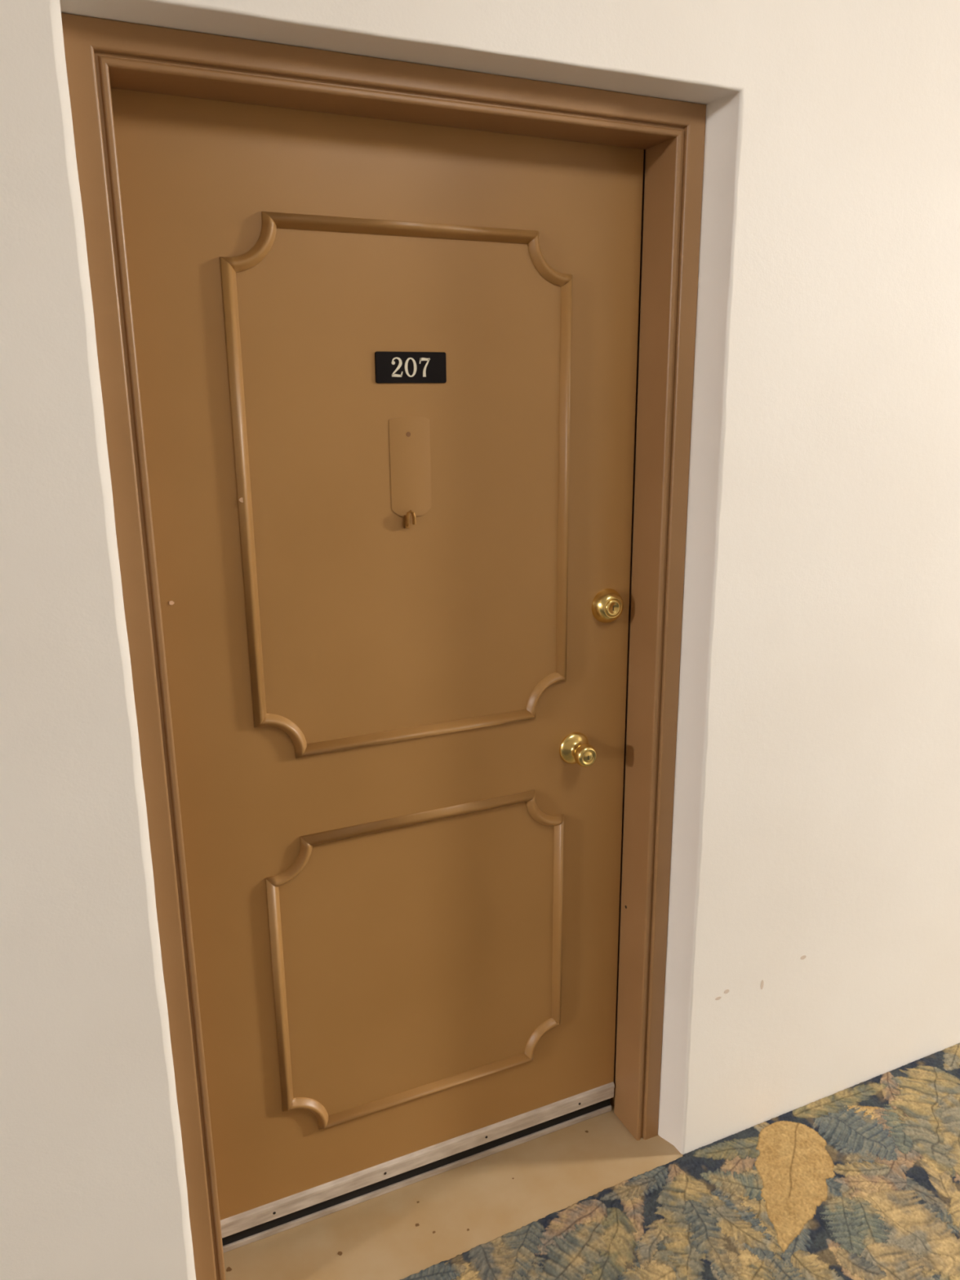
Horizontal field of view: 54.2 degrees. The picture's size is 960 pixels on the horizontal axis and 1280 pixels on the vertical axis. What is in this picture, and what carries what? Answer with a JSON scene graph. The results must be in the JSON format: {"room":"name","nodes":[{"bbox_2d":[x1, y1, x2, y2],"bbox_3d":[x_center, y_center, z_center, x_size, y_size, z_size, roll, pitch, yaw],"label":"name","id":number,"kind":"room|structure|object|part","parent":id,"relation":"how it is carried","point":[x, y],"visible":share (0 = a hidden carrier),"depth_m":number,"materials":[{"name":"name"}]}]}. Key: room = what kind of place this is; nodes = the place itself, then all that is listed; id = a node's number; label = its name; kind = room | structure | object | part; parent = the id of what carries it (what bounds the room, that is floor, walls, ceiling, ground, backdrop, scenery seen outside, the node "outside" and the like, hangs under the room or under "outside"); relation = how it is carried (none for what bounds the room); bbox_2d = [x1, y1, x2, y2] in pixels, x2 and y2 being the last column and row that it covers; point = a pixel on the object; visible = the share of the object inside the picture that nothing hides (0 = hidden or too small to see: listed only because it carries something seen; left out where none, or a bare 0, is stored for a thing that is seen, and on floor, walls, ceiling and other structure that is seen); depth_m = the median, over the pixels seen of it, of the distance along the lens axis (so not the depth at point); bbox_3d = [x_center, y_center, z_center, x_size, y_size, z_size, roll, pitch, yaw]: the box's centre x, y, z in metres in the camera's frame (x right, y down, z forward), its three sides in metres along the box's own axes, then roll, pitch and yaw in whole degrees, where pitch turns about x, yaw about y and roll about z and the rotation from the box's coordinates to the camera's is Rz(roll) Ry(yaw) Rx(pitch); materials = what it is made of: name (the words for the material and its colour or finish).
{"room":"apartment hallway","nodes":[
{"label":"apartment hallway","id":0,"kind":"room"},
{"bbox_2d":[0,0,959,1279],"bbox_3d":[-0.500,-0.149,1.426,19.000,2.800,0.260,-7,16,-24],"label":"wall","id":1,"kind":"structure","parent":0,"point":[813,948],"depth_m":1.63,"materials":[{"name":"paint"}]},
{"bbox_2d":[111,88,644,1245],"bbox_3d":[-0.107,0.156,1.728,0.900,2.022,0.102,-7,16,-24],"label":"door","id":2,"kind":"structure","parent":1,"relation":"in","point":[387,369],"depth_m":1.67,"materials":[{"name":"brown paint"}]},
{"bbox_3d":[-0.349,-0.603,1.419,0.090,0.090,0.015,-7,16,-24],"label":"moulding corner","id":3,"kind":"part","parent":2,"relation":"part of","materials":[{"name":"beige paint"}]},
{"bbox_3d":[-0.342,0.167,1.621,0.090,0.090,0.015,-7,16,-24],"label":"moulding corner","id":4,"kind":"part","parent":2,"relation":"part of","materials":[{"name":"beige paint"}]},
{"bbox_3d":[-0.340,0.400,1.681,0.089,0.089,0.015,-7,16,-24],"label":"moulding corner","id":5,"kind":"part","parent":2,"relation":"part of","materials":[{"name":"beige paint"}]},
{"bbox_3d":[-0.336,0.922,1.818,0.089,0.089,0.015,-7,16,-24],"label":"moulding corner","id":6,"kind":"part","parent":2,"relation":"part of","materials":[{"name":"beige paint"}]},
{"bbox_3d":[-0.109,-0.247,1.624,0.610,0.886,0.015,-7,16,-24],"label":"panel moulding","id":7,"kind":"part","parent":2,"relation":"part of","materials":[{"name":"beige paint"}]},
{"bbox_3d":[-0.115,-0.457,1.573,0.126,0.050,0.003,-7,16,-24],"label":"number plate","id":8,"kind":"part","parent":2,"relation":"part of","materials":[{"name":"black plastic"}]},
{"bbox_3d":[-0.101,0.632,1.853,0.610,0.629,0.015,-7,16,-24],"label":"panel moulding","id":9,"kind":"part","parent":2,"relation":"part of","materials":[{"name":"beige paint"}]},
{"bbox_3d":[0.138,0.864,2.026,0.089,0.089,0.015,-7,16,-24],"label":"moulding corner","id":10,"kind":"part","parent":2,"relation":"part of","materials":[{"name":"beige paint"}]},
{"bbox_3d":[0.133,0.341,1.889,0.089,0.089,0.015,-7,16,-24],"label":"moulding corner","id":11,"kind":"part","parent":2,"relation":"part of","materials":[{"name":"beige paint"}]},
{"bbox_3d":[0.131,0.109,1.829,0.090,0.090,0.015,-7,16,-24],"label":"moulding corner","id":12,"kind":"part","parent":2,"relation":"part of","materials":[{"name":"beige paint"}]},
{"bbox_3d":[0.124,-0.662,1.628,0.090,0.090,0.015,-7,16,-24],"label":"moulding corner","id":13,"kind":"part","parent":2,"relation":"part of","materials":[{"name":"beige paint"}]},
{"bbox_3d":[0.194,0.220,1.883,0.067,0.067,0.022,-7,16,-24],"label":"knob","id":14,"kind":"part","parent":2,"relation":"part of","materials":[{"name":"gold metal"}]},
{"bbox_2d":[61,13,706,1279],"bbox_3d":[-0.096,0.144,1.709,1.002,2.083,0.150,-7,16,-24],"label":"door frame","id":15,"kind":"structure","parent":1,"relation":"attached to","point":[102,55],"depth_m":1.54,"materials":[{"name":"brown paint"}]},
{"bbox_2d":[223,1093,833,1279],"bbox_3d":[0.239,1.659,0.253,19.200,0.120,3.760,-7,16,-24],"label":"floor","id":16,"kind":"structure","parent":0,"point":[402,1233],"depth_m":1.92,"materials":[{"name":"beige plastic"}]},
{"bbox_2d":[222,1104,612,1253],"bbox_3d":[-0.116,1.129,2.033,0.894,0.013,0.078,-7,16,-24],"label":"threshold","id":17,"kind":"object","parent":16,"relation":"on","point":[252,1238],"visible":0.24,"depth_m":1.98,"materials":[{"name":"silver metal"}]},
{"bbox_2d":[399,1043,959,1279],"bbox_3d":[0.272,1.617,0.166,19.000,0.005,3.399,-7,16,-24],"label":"carpet","id":18,"kind":"object","parent":16,"relation":"on","point":[860,1181],"visible":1,"depth_m":1.91,"materials":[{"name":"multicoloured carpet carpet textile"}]}
]}

